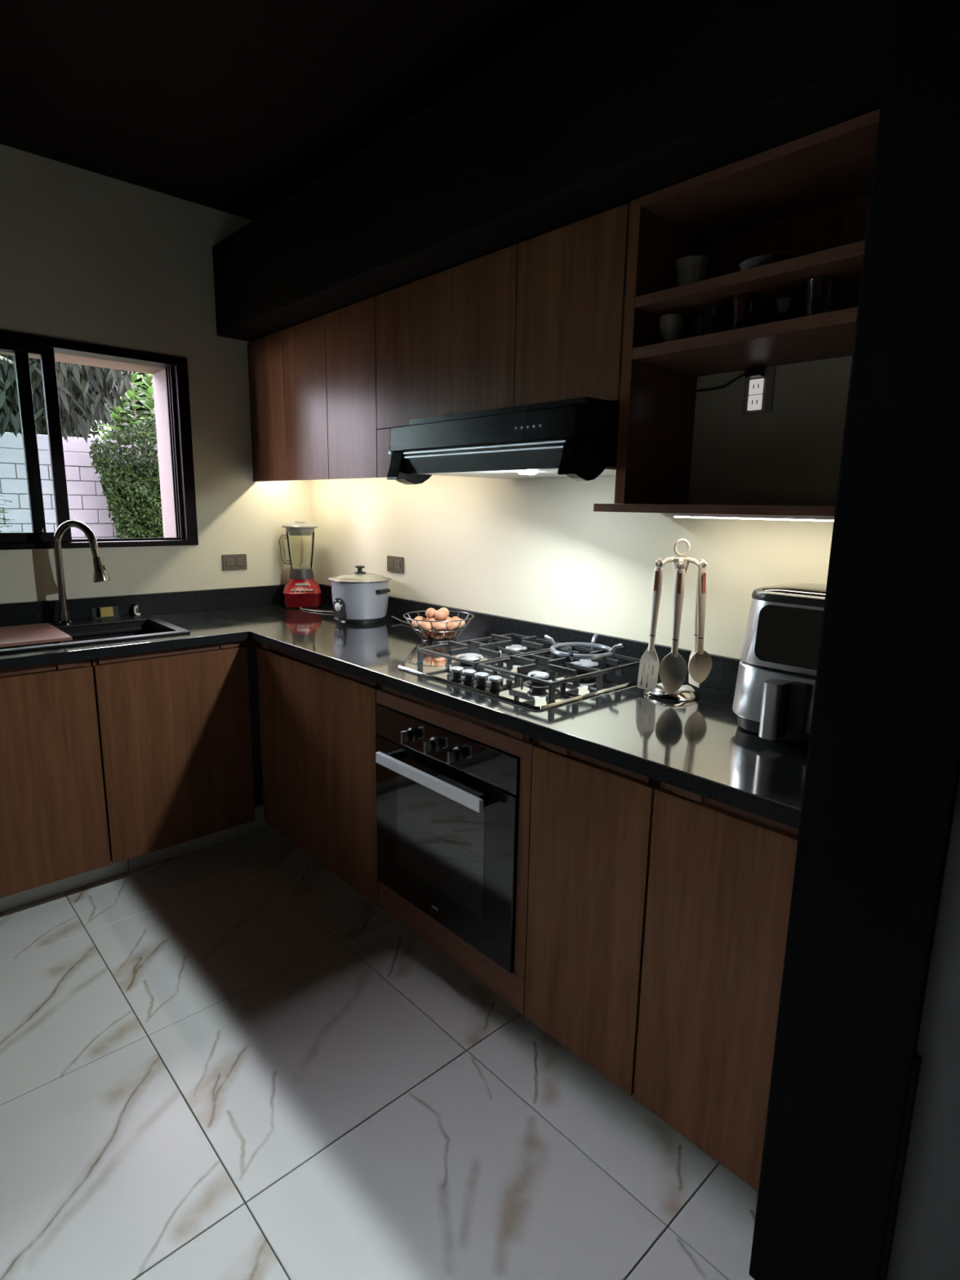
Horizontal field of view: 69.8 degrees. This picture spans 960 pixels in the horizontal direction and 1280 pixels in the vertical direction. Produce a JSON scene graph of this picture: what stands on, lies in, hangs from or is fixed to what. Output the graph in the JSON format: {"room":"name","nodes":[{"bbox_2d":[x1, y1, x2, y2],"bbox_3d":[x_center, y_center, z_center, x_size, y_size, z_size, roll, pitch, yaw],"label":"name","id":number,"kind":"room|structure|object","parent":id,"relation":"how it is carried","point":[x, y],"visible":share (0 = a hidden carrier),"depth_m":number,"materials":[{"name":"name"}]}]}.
{"room":"kitchen","nodes":[
{"label":"kitchen","id":0,"kind":"room"},
{"bbox_2d":[0,143,313,786],"bbox_3d":[-2.489,-0.406,2.192,4.450,2.765,0.360,-9,15,-42],"label":"wall","id":1,"kind":"structure","parent":0,"point":[86,256],"depth_m":2.83,"materials":[{"name":"beige paint"}]},
{"bbox_2d":[0,351,164,373],"bbox_3d":[-2.464,-1.071,2.146,2.820,0.052,0.262,-9,15,-42],"label":"trim","id":2,"kind":"structure","parent":1,"relation":"attached to","point":[61,357],"depth_m":2.95,"materials":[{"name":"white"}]},
{"bbox_2d":[0,329,198,550],"bbox_3d":[-2.328,-0.655,2.102,2.824,0.788,0.112,-9,15,-42],"label":"window","id":3,"kind":"structure","parent":1,"relation":"in","point":[20,344],"depth_m":2.71,"materials":[{"name":"black metal"}]},
{"bbox_2d":[0,584,284,626],"bbox_3d":[-1.796,-0.096,2.644,2.600,0.091,0.020,-9,15,-42],"label":"backsplash","id":4,"kind":"structure","parent":1,"relation":"attached to","point":[13,614],"depth_m":2.97,"materials":[{"name":"black stone"}]},
{"bbox_2d":[152,369,176,537],"bbox_3d":[-1.417,-0.847,3.177,0.044,0.828,0.262,-9,15,-42],"label":"trim","id":5,"kind":"structure","parent":1,"relation":"attached to","point":[159,384],"depth_m":3.19,"materials":[{"name":"white paint"}]},
{"bbox_2d":[222,554,247,570],"bbox_3d":[-1.143,-0.363,3.209,0.115,0.072,0.011,-9,15,-42],"label":"power outlet","id":6,"kind":"object","parent":1,"relation":"attached to","point":[229,562],"visible":1,"depth_m":3.21,"materials":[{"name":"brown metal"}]},
{"bbox_2d":[226,558,234,566],"bbox_3d":[-1.158,-0.360,3.190,0.036,0.036,0.002,-9,15,-42],"label":"socket","id":7,"kind":"object","parent":6,"relation":"attached to","point":[229,562],"depth_m":3.19,"materials":[{"name":"black plastic"}]},
{"bbox_2d":[235,558,244,565],"bbox_3d":[-1.122,-0.365,3.222,0.036,0.036,0.002,-9,15,-42],"label":"socket","id":8,"kind":"object","parent":6,"relation":"attached to","point":[239,562],"depth_m":3.22,"materials":[{"name":"black plastic"}]},
{"bbox_2d":[247,330,287,481],"bbox_3d":[-0.832,-1.031,3.137,0.299,0.610,0.332,-9,15,-42],"label":"upper cabinet","id":9,"kind":"object","parent":1,"relation":"attached to","point":[264,354],"visible":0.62,"depth_m":3.03,"materials":[{"name":"brown wood"}]},
{"bbox_2d":[0,0,588,220],"bbox_3d":[-0.879,-1.349,0.141,4.600,0.120,5.210,-9,15,-42],"label":"ceiling","id":10,"kind":"structure","parent":0,"point":[234,107],"depth_m":2.02,"materials":[{"name":"black paint"}]},
{"bbox_2d":[0,783,758,1279],"bbox_3d":[-0.993,1.287,0.723,4.305,0.050,5.109,-9,15,-42],"label":"floor","id":11,"kind":"structure","parent":0,"point":[225,1060],"depth_m":1.60,"materials":[{"name":"grey tile"}]},
{"bbox_2d":[0,640,111,897],"bbox_3d":[-1.700,0.416,2.411,0.532,0.751,0.590,-9,15,-42],"label":"base cabinet","id":12,"kind":"object","parent":11,"relation":"on","point":[53,820],"visible":0.86,"depth_m":2.27,"materials":[{"name":"brown wood"}]},
{"bbox_2d":[0,800,271,912],"bbox_3d":[-1.792,0.896,2.231,2.397,0.118,0.039,-9,15,-42],"label":"toe kick","id":13,"kind":"structure","parent":11,"relation":"on","point":[31,895],"depth_m":2.63,"materials":[{"name":"grey tile"}]},
{"bbox_2d":[64,640,254,863],"bbox_3d":[-1.305,0.353,2.770,0.532,0.751,0.590,-9,15,-42],"label":"base cabinet","id":14,"kind":"object","parent":11,"relation":"on","point":[175,737],"visible":0.8,"depth_m":2.54,"materials":[{"name":"brown wood"}]},
{"bbox_2d":[256,644,381,906],"bbox_3d":[-0.381,0.395,2.639,0.590,0.751,0.810,-9,15,-42],"label":"base cabinet","id":15,"kind":"object","parent":11,"relation":"on","point":[317,722],"visible":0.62,"depth_m":2.39,"materials":[{"name":"brown wood"}]},
{"bbox_2d":[376,684,538,1014],"bbox_3d":[0.115,0.505,2.112,0.588,0.751,0.644,-9,15,-42],"label":"base cabinet","id":16,"kind":"object","parent":11,"relation":"on","point":[509,987],"visible":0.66,"depth_m":1.81,"materials":[{"name":"brown wood"}]},
{"bbox_2d":[375,703,532,973],"bbox_3d":[0.054,0.497,2.078,0.572,0.578,0.598,-9,15,-42],"label":"oven","id":17,"kind":"object","parent":16,"relation":"in","point":[447,802],"visible":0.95,"depth_m":1.87,"materials":[{"name":"black glass"}]},
{"bbox_2d":[524,739,660,1096],"bbox_3d":[0.445,0.579,1.760,0.590,0.751,0.326,-9,15,-42],"label":"base cabinet","id":18,"kind":"object","parent":11,"relation":"on","point":[591,819],"visible":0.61,"depth_m":1.55,"materials":[{"name":"brown wood"}]},
{"bbox_2d":[633,781,799,1191],"bbox_3d":[0.661,0.627,1.530,0.590,0.751,0.300,-9,15,-42],"label":"base cabinet","id":19,"kind":"object","parent":11,"relation":"on","point":[721,877],"visible":0.46,"depth_m":1.33,"materials":[{"name":"brown wood"}]},
{"bbox_2d":[311,355,852,659],"bbox_3d":[0.735,-0.290,1.880,0.150,2.765,5.210,-9,15,-42],"label":"wall","id":20,"kind":"structure","parent":0,"point":[536,549],"depth_m":2.11,"materials":[{"name":"beige paint"}]},
{"bbox_2d":[282,314,328,480],"bbox_3d":[-0.601,-0.980,2.892,0.299,0.610,0.344,-9,15,-42],"label":"upper cabinet","id":21,"kind":"object","parent":20,"relation":"attached to","point":[304,344],"visible":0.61,"depth_m":2.78,"materials":[{"name":"brown wood"}]},
{"bbox_2d":[324,296,379,479],"bbox_3d":[-0.370,-0.928,2.646,0.299,0.610,0.332,-9,15,-42],"label":"upper cabinet","id":22,"kind":"object","parent":20,"relation":"attached to","point":[350,330],"visible":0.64,"depth_m":2.54,"materials":[{"name":"brown wood"}]},
{"bbox_2d":[386,555,404,573],"bbox_3d":[-0.366,-0.326,2.967,0.011,0.068,0.115,-9,15,-42],"label":"power outlet","id":23,"kind":"object","parent":20,"relation":"attached to","point":[394,564],"visible":1,"depth_m":2.96,"materials":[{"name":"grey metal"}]},
{"bbox_2d":[388,559,393,568],"bbox_3d":[-0.385,-0.330,2.982,0.002,0.036,0.036,-9,15,-42],"label":"socket","id":24,"kind":"object","parent":23,"relation":"attached to","point":[390,561],"depth_m":2.98,"materials":[{"name":"black plastic"}]},
{"bbox_2d":[395,560,399,568],"bbox_3d":[-0.353,-0.322,2.947,0.002,0.036,0.036,-9,15,-42],"label":"socket","id":25,"kind":"object","parent":23,"relation":"attached to","point":[397,562],"depth_m":2.95,"materials":[{"name":"black plastic"}]},
{"bbox_2d":[0,583,808,829],"bbox_3d":[-0.876,0.125,1.669,2.600,0.125,2.737,-9,15,-42],"label":"countertop","id":26,"kind":"structure","parent":20,"relation":"attached to","point":[699,746],"depth_m":1.93,"materials":[{"name":"black stone"}]},
{"bbox_2d":[53,520,110,624],"bbox_3d":[-1.532,-0.255,2.627,0.274,0.400,0.059,4,11,16],"label":"faucet","id":27,"kind":"object","parent":26,"relation":"on","point":[100,575],"visible":1,"depth_m":2.61,"materials":[{"name":"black metal"}]},
{"bbox_2d":[0,614,190,677],"bbox_3d":[-1.566,0.084,2.492,0.853,0.215,0.495,-9,15,-42],"label":"sink","id":28,"kind":"object","parent":26,"relation":"in","point":[143,626],"visible":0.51,"depth_m":2.69,"materials":[{"name":"black metal"}]},
{"bbox_2d":[0,622,72,647],"bbox_3d":[-1.670,-0.010,2.367,0.396,0.012,0.365,-9,15,-42],"label":"cutting board","id":29,"kind":"object","parent":28,"relation":"on","point":[26,634],"visible":1,"depth_m":2.38,"materials":[{"name":"brown wood"}]},
{"bbox_2d":[91,605,120,619],"bbox_3d":[-1.543,-0.109,2.842,0.100,0.050,0.032,-9,15,-42],"label":"sponge caddy","id":30,"kind":"object","parent":26,"relation":"on","point":[95,611],"visible":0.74,"depth_m":2.83,"materials":[{"name":"black plastic"}]},
{"bbox_2d":[98,606,113,617],"bbox_3d":[-1.542,-0.112,2.840,0.050,0.048,0.020,-9,15,-42],"label":"sponge","id":31,"kind":"object","parent":30,"relation":"in","point":[107,611],"visible":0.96,"depth_m":2.83,"materials":[{"name":"yellow"}]},
{"bbox_2d":[133,603,141,615],"bbox_3d":[-1.456,-0.126,2.917,0.029,0.056,0.035,-9,15,-42],"label":"soap bottle","id":32,"kind":"object","parent":26,"relation":"on","point":[135,606],"visible":0.84,"depth_m":2.91,"materials":[{"name":"white plastic"}]},
{"bbox_2d":[278,521,333,613],"bbox_3d":[-0.762,-0.343,3.193,0.223,0.401,0.499,-9,15,-42],"label":"blender","id":33,"kind":"object","parent":26,"relation":"on","point":[301,591],"visible":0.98,"depth_m":3.25,"materials":[{"name":"red plastic"}]},
{"bbox_2d":[278,531,314,568],"bbox_3d":[-0.864,-0.430,3.293,0.147,0.173,0.140,-9,15,-42],"label":"jar","id":34,"kind":"object","parent":33,"relation":"on","point":[288,533],"depth_m":3.28,"materials":[{"name":"clear glass"}]},
{"bbox_2d":[328,565,408,624],"bbox_3d":[-0.410,-0.177,2.810,0.268,0.232,0.572,-9,15,-42],"label":"rice cooker","id":35,"kind":"object","parent":26,"relation":"on","point":[359,597],"visible":0.99,"depth_m":2.83,"materials":[{"name":"silver metal"}]},
{"bbox_2d":[403,609,474,642],"bbox_3d":[-0.152,-0.047,2.534,0.260,0.089,0.260,-9,15,-42],"label":"wire basket","id":36,"kind":"object","parent":26,"relation":"on","point":[408,613],"visible":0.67,"depth_m":2.48,"materials":[{"name":"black metal"}]},
{"bbox_2d":[411,618,422,629],"bbox_3d":[-0.225,-0.059,2.512,0.051,0.039,0.040,4,11,17],"label":"egg","id":37,"kind":"object","parent":36,"relation":"in","point":[414,623],"visible":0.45,"depth_m":2.50,"materials":[{"name":"beige food"}]},
{"bbox_2d":[414,616,426,620],"bbox_3d":[-0.221,-0.069,2.562,0.052,0.040,0.039,5,12,22],"label":"egg","id":38,"kind":"object","parent":36,"relation":"in","point":[417,617],"visible":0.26,"depth_m":2.55,"materials":[{"name":"beige food"}]},
{"bbox_2d":[419,621,431,631],"bbox_3d":[-0.195,-0.051,2.470,0.039,0.040,0.051,-8,14,-38],"label":"egg","id":39,"kind":"object","parent":36,"relation":"in","point":[425,626],"visible":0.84,"depth_m":2.45,"materials":[{"name":"beige food"}]},
{"bbox_2d":[419,629,431,639],"bbox_3d":[-0.196,-0.023,2.513,0.051,0.041,0.039,-5,12,-27],"label":"egg","id":40,"kind":"object","parent":36,"relation":"in","point":[428,634],"visible":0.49,"depth_m":2.50,"materials":[{"name":"brown food"}]},
{"bbox_2d":[428,617,438,628],"bbox_3d":[-0.170,-0.060,2.508,0.049,0.042,0.040,-7,14,-37],"label":"egg","id":41,"kind":"object","parent":36,"relation":"in","point":[431,619],"visible":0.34,"depth_m":2.49,"materials":[{"name":"beige food"}]},
{"bbox_2d":[425,608,435,618],"bbox_3d":[-0.181,-0.098,2.527,0.039,0.040,0.051,-4,12,-25],"label":"egg","id":42,"kind":"object","parent":41,"relation":"on","point":[429,613],"visible":0.91,"depth_m":2.51,"materials":[{"name":"beige food"}]},
{"bbox_2d":[434,609,448,620],"bbox_3d":[-0.140,-0.091,2.496,0.051,0.039,0.040,-2,11,-14],"label":"egg","id":43,"kind":"object","parent":41,"relation":"on","point":[440,615],"visible":1,"depth_m":2.48,"materials":[{"name":"beige food"}]},
{"bbox_2d":[431,631,444,639],"bbox_3d":[-0.152,-0.018,2.488,0.040,0.039,0.051,11,15,43],"label":"egg","id":44,"kind":"object","parent":36,"relation":"in","point":[437,636],"visible":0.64,"depth_m":2.47,"materials":[{"name":"brown food"}]},
{"bbox_2d":[432,622,445,631],"bbox_3d":[-0.145,-0.047,2.457,0.052,0.039,0.039,1,12,2],"label":"egg","id":45,"kind":"object","parent":36,"relation":"in","point":[437,626],"visible":0.8,"depth_m":2.44,"materials":[{"name":"beige food"}]},
{"bbox_2d":[440,617,453,624],"bbox_3d":[-0.122,-0.064,2.527,0.051,0.040,0.039,-7,13,-36],"label":"egg","id":46,"kind":"object","parent":36,"relation":"in","point":[447,619],"visible":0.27,"depth_m":2.51,"materials":[{"name":"beige food"}]},
{"bbox_2d":[439,607,448,615],"bbox_3d":[-0.134,-0.101,2.548,0.040,0.040,0.051,3,11,10],"label":"egg","id":47,"kind":"object","parent":46,"relation":"on","point":[446,610],"visible":0.36,"depth_m":2.53,"materials":[{"name":"beige food"}]},
{"bbox_2d":[444,630,456,639],"bbox_3d":[-0.110,-0.021,2.514,0.049,0.043,0.040,-1,11,-9],"label":"egg","id":48,"kind":"object","parent":36,"relation":"in","point":[447,636],"visible":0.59,"depth_m":2.50,"materials":[{"name":"brown food"}]},
{"bbox_2d":[446,621,458,631],"bbox_3d":[-0.098,-0.049,2.479,0.049,0.042,0.039,5,12,20],"label":"egg","id":49,"kind":"object","parent":36,"relation":"in","point":[451,626],"visible":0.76,"depth_m":2.46,"materials":[{"name":"beige food"}]},
{"bbox_2d":[451,616,459,620],"bbox_3d":[-0.090,-0.069,2.574,0.039,0.040,0.051,3,11,12],"label":"egg","id":50,"kind":"object","parent":36,"relation":"in","point":[454,618],"visible":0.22,"depth_m":2.56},
{"bbox_2d":[455,618,465,629],"bbox_3d":[-0.076,-0.058,2.526,0.050,0.041,0.039,9,14,36],"label":"egg","id":51,"kind":"object","parent":36,"relation":"in","point":[462,624],"visible":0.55,"depth_m":2.51,"materials":[{"name":"beige food"}]},
{"bbox_2d":[398,632,640,709],"bbox_3d":[0.125,0.068,2.040,0.494,0.152,0.582,-9,15,-42],"label":"gas hob","id":52,"kind":"object","parent":26,"relation":"in","point":[557,674],"visible":0.98,"depth_m":1.95,"materials":[{"name":"silver metal"}]},
{"bbox_2d":[643,538,707,702],"bbox_3d":[0.514,-0.057,1.798,0.146,0.412,0.147,-9,15,-42],"label":"stand","id":53,"kind":"object","parent":26,"relation":"on","point":[686,692],"visible":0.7,"depth_m":1.77,"materials":[{"name":"silver metal"}]},
{"bbox_2d":[636,559,663,689],"bbox_3d":[0.445,-0.037,1.798,0.057,0.349,0.022,9,14,37],"label":"slotted turner","id":54,"kind":"object","parent":53,"relation":"hanging from","point":[650,653],"visible":1,"depth_m":1.80,"materials":[{"name":"silver metal"}]},
{"bbox_2d":[639,557,662,683],"bbox_3d":[0.456,-0.048,1.830,0.064,0.339,0.017,-9,15,-42],"label":"spatula","id":55,"kind":"object","parent":53,"relation":"hanging from","point":[660,557],"visible":0.16,"depth_m":1.84,"materials":[{"name":"silver metal"}]},
{"bbox_2d":[658,560,687,693],"bbox_3d":[0.497,-0.030,1.746,0.069,0.341,0.023,4,11,16],"label":"serving spoon","id":56,"kind":"object","parent":53,"relation":"hanging from","point":[673,672],"visible":1,"depth_m":1.75,"materials":[{"name":"silver metal"}]},
{"bbox_2d":[658,652,687,693],"bbox_3d":[0.496,0.084,1.771,0.069,0.108,0.018,4,11,16],"label":"spoon bowl","id":57,"kind":"object","parent":56,"relation":"on","point":[673,672],"depth_m":1.77,"materials":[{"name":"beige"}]},
{"bbox_2d":[688,559,704,688],"bbox_3d":[0.574,-0.044,1.815,0.017,0.338,0.054,-2,11,-14],"label":"spatula","id":58,"kind":"object","parent":53,"relation":"hanging from","point":[691,681],"visible":0.36,"depth_m":1.82,"materials":[{"name":"silver metal"}]},
{"bbox_2d":[688,560,711,683],"bbox_3d":[0.573,-0.044,1.774,0.070,0.322,0.030,-6,13,-34],"label":"serving spoon","id":59,"kind":"object","parent":53,"relation":"hanging from","point":[700,664],"visible":1,"depth_m":1.77,"materials":[{"name":"silver metal"}]},
{"bbox_2d":[688,650,711,683],"bbox_3d":[0.572,0.069,1.800,0.069,0.090,0.020,-2,11,-15],"label":"spoon bowl","id":60,"kind":"object","parent":59,"relation":"on","point":[700,664],"depth_m":1.80,"materials":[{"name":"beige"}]},
{"bbox_2d":[732,582,826,747],"bbox_3d":[0.737,0.048,1.507,0.353,0.325,0.298,-9,15,-42],"label":"air fryer","id":61,"kind":"object","parent":26,"relation":"on","point":[775,691],"visible":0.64,"depth_m":1.43,"materials":[{"name":"silver plastic"}]},
{"bbox_2d":[375,203,630,477],"bbox_3d":[0.099,-0.824,2.148,0.299,0.610,1.046,-9,15,-42],"label":"upper cabinet","id":62,"kind":"object","parent":20,"relation":"attached to","point":[538,319],"visible":0.63,"depth_m":1.93,"materials":[{"name":"brown wood"}]},
{"bbox_2d":[386,396,619,484],"bbox_3d":[0.126,-0.558,2.036,0.471,0.194,0.760,-9,15,-42],"label":"hood","id":63,"kind":"object","parent":20,"relation":"attached to","point":[576,439],"visible":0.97,"depth_m":1.79,"materials":[{"name":"black metal"}]},
{"bbox_2d":[319,583,741,693],"bbox_3d":[0.080,-0.040,2.519,0.020,0.091,2.716,-9,15,-42],"label":"backsplash","id":64,"kind":"structure","parent":20,"relation":"attached to","point":[722,675],"depth_m":2.33,"materials":[{"name":"black stone"}]},
{"bbox_2d":[212,0,892,342],"bbox_3d":[-0.060,-1.322,2.135,0.440,0.358,2.735,-9,15,-42],"label":"soffit","id":65,"kind":"object","parent":20,"relation":"attached to","point":[613,104],"depth_m":1.58,"materials":[{"name":"black paint"}]},
{"bbox_2d":[593,108,879,521],"bbox_3d":[0.660,-0.642,1.562,0.300,0.726,0.734,-9,15,-42],"label":"shelf unit","id":66,"kind":"object","parent":20,"relation":"attached to","point":[807,197],"depth_m":1.59,"materials":[{"name":"brown wood"}]},
{"bbox_2d":[658,313,684,342],"bbox_3d":[0.467,-0.747,1.685,0.060,0.082,0.060,-9,15,-42],"label":"cup","id":67,"kind":"object","parent":66,"relation":"on","point":[671,326],"visible":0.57,"depth_m":1.66,"materials":[{"name":"white ceramic"}]},
{"bbox_2d":[674,255,710,286],"bbox_3d":[0.515,-0.870,1.679,0.092,0.100,0.092,-9,15,-42],"label":"mug","id":68,"kind":"object","parent":66,"relation":"on","point":[692,268],"visible":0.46,"depth_m":1.65,"materials":[{"name":"white ceramic"}]},
{"bbox_2d":[692,314,719,337],"bbox_3d":[0.543,-0.737,1.662,0.062,0.075,0.062,-9,15,-42],"label":"cup","id":69,"kind":"object","parent":66,"relation":"on","point":[709,318],"visible":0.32,"depth_m":1.63,"materials":[{"name":"grey ceramic"}]},
{"bbox_2d":[700,306,719,335],"bbox_3d":[0.523,-0.717,1.568,0.040,0.070,0.040,-9,15,-42],"label":"tumbler","id":70,"kind":"object","parent":66,"relation":"on","point":[717,308],"visible":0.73,"depth_m":1.57,"materials":[{"name":"clear glass"}]},
{"bbox_2d":[729,292,759,329],"bbox_3d":[0.588,-0.721,1.540,0.060,0.090,0.060,-9,15,-42],"label":"tumbler","id":71,"kind":"object","parent":66,"relation":"on","point":[733,306],"visible":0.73,"depth_m":1.53,"materials":[{"name":"clear glass"}]},
{"bbox_2d":[674,515,833,521],"bbox_3d":[0.681,-0.276,1.575,0.012,0.003,0.530,-9,15,-42],"label":"diffuser","id":72,"kind":"object","parent":66,"relation":"attached to","point":[762,517],"depth_m":1.58,"materials":[{"name":"white plastic"}]},
{"bbox_2d":[738,253,798,271],"bbox_3d":[0.651,-0.821,1.558,0.130,0.055,0.130,-9,15,-42],"label":"bowl","id":73,"kind":"object","parent":66,"relation":"on","point":[756,261],"visible":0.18,"depth_m":1.50,"materials":[{"name":"grey ceramic"}]},
{"bbox_2d":[767,296,804,321],"bbox_3d":[0.683,-0.709,1.528,0.090,0.075,0.090,-9,15,-42],"label":"glass bowl","id":74,"kind":"object","parent":66,"relation":"on","point":[776,313],"visible":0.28,"depth_m":1.51,"materials":[{"name":"glass"}]},
{"bbox_2d":[803,276,839,316],"bbox_3d":[0.705,-0.696,1.431,0.068,0.088,0.068,-9,15,-42],"label":"glass jar","id":75,"kind":"object","parent":66,"relation":"on","point":[808,302],"visible":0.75,"depth_m":1.42,"materials":[{"name":"glass"}]},
{"bbox_2d":[742,365,776,414],"bbox_3d":[0.702,-0.630,1.736,0.011,0.112,0.075,-9,15,-42],"label":"power outlet","id":76,"kind":"object","parent":20,"relation":"attached to","point":[758,392],"visible":0.94,"depth_m":1.73,"materials":[{"name":"grey plastic"}]},
{"bbox_2d":[695,366,764,392],"bbox_3d":[0.636,-0.670,1.774,0.032,0.040,0.186,-9,15,-42],"label":"plug","id":77,"kind":"object","parent":76,"relation":"attached to","point":[753,372],"visible":1,"depth_m":1.72,"materials":[{"name":"black plastic"}]},
{"bbox_2d":[746,394,762,410],"bbox_3d":[0.696,-0.601,1.743,0.002,0.036,0.036,-9,15,-42],"label":"socket","id":78,"kind":"object","parent":76,"relation":"attached to","point":[754,402],"depth_m":1.74,"materials":[{"name":"white plastic"}]},
{"bbox_2d":[748,378,764,395],"bbox_3d":[0.696,-0.638,1.736,0.002,0.036,0.036,-9,15,-42],"label":"socket","id":79,"kind":"object","parent":76,"relation":"attached to","point":[756,386],"depth_m":1.73,"materials":[{"name":"white plastic"}]},
{"bbox_2d":[749,0,959,1279],"bbox_3d":[0.835,-0.128,1.183,0.672,2.615,0.199,-9,15,-42],"label":"wall","id":80,"kind":"structure","parent":0,"point":[882,773],"depth_m":0.99,"materials":[{"name":"black paint"}]},
{"bbox_2d":[878,1053,921,1279],"bbox_3d":[0.645,0.915,1.080,0.012,0.600,0.008,-9,15,-42],"label":"trim","id":81,"kind":"structure","parent":80,"relation":"attached to","point":[917,1060],"depth_m":1.05,"materials":[{"name":"black paint"}]},
{"bbox_2d":[886,776,959,1279],"bbox_3d":[1.503,0.019,0.481,0.660,2.615,1.762,-9,15,-42],"label":"wall","id":82,"kind":"structure","parent":0,"point":[926,1244],"depth_m":1.02,"materials":[{"name":"grey paint"}]},
{"label":"outside","id":83,"kind":"structure","parent":0,"visible":0},
{"bbox_3d":[-5.729,-0.199,8.909,18.000,0.100,13.638,-9,15,-42],"label":"ground","id":84,"kind":"structure","parent":83,"visible":0},
{"bbox_2d":[0,495,18,532],"bbox_3d":[-5.548,-0.873,8.000,0.359,1.574,0.390,6,12,24],"label":"plant","id":85,"kind":"object","parent":84,"relation":"on","point":[1,511],"visible":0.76,"depth_m":7.96,"materials":[{"name":"green plant"}]},
{"bbox_2d":[0,395,121,438],"bbox_3d":[-7.369,-3.759,10.860,3.207,6.108,3.335,-9,15,-42],"label":"tree","id":86,"kind":"object","parent":84,"relation":"on","point":[91,433],"visible":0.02,"depth_m":11.08,"materials":[{"name":"green plant"}]},
{"bbox_2d":[0,354,134,443],"bbox_3d":[-5.448,-1.865,6.893,3.802,3.968,1.347,-6,13,-33],"label":"tree","id":87,"kind":"object","parent":84,"relation":"on","point":[83,390],"visible":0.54,"depth_m":7.37,"materials":[{"name":"green plant"}]},
{"bbox_2d":[0,431,158,539],"bbox_3d":[-7.049,-1.266,7.845,8.086,2.355,0.181,-9,15,-42],"label":"wall","id":88,"kind":"structure","parent":84,"relation":"on","point":[87,504],"depth_m":9.00,"materials":[{"name":"grey brick"}]},
{"bbox_2d":[93,369,156,442],"bbox_3d":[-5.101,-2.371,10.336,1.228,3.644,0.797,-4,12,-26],"label":"shrub","id":89,"kind":"object","parent":84,"relation":"on","point":[118,415],"visible":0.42,"depth_m":10.12,"materials":[{"name":"green plant"}]},
{"bbox_2d":[88,413,164,538],"bbox_3d":[-4.065,-1.801,9.667,2.466,2.933,0.697,-9,15,-42],"label":"hedge","id":90,"kind":"object","parent":84,"relation":"on","point":[134,487],"visible":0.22,"depth_m":9.01,"materials":[{"name":"green plant"}]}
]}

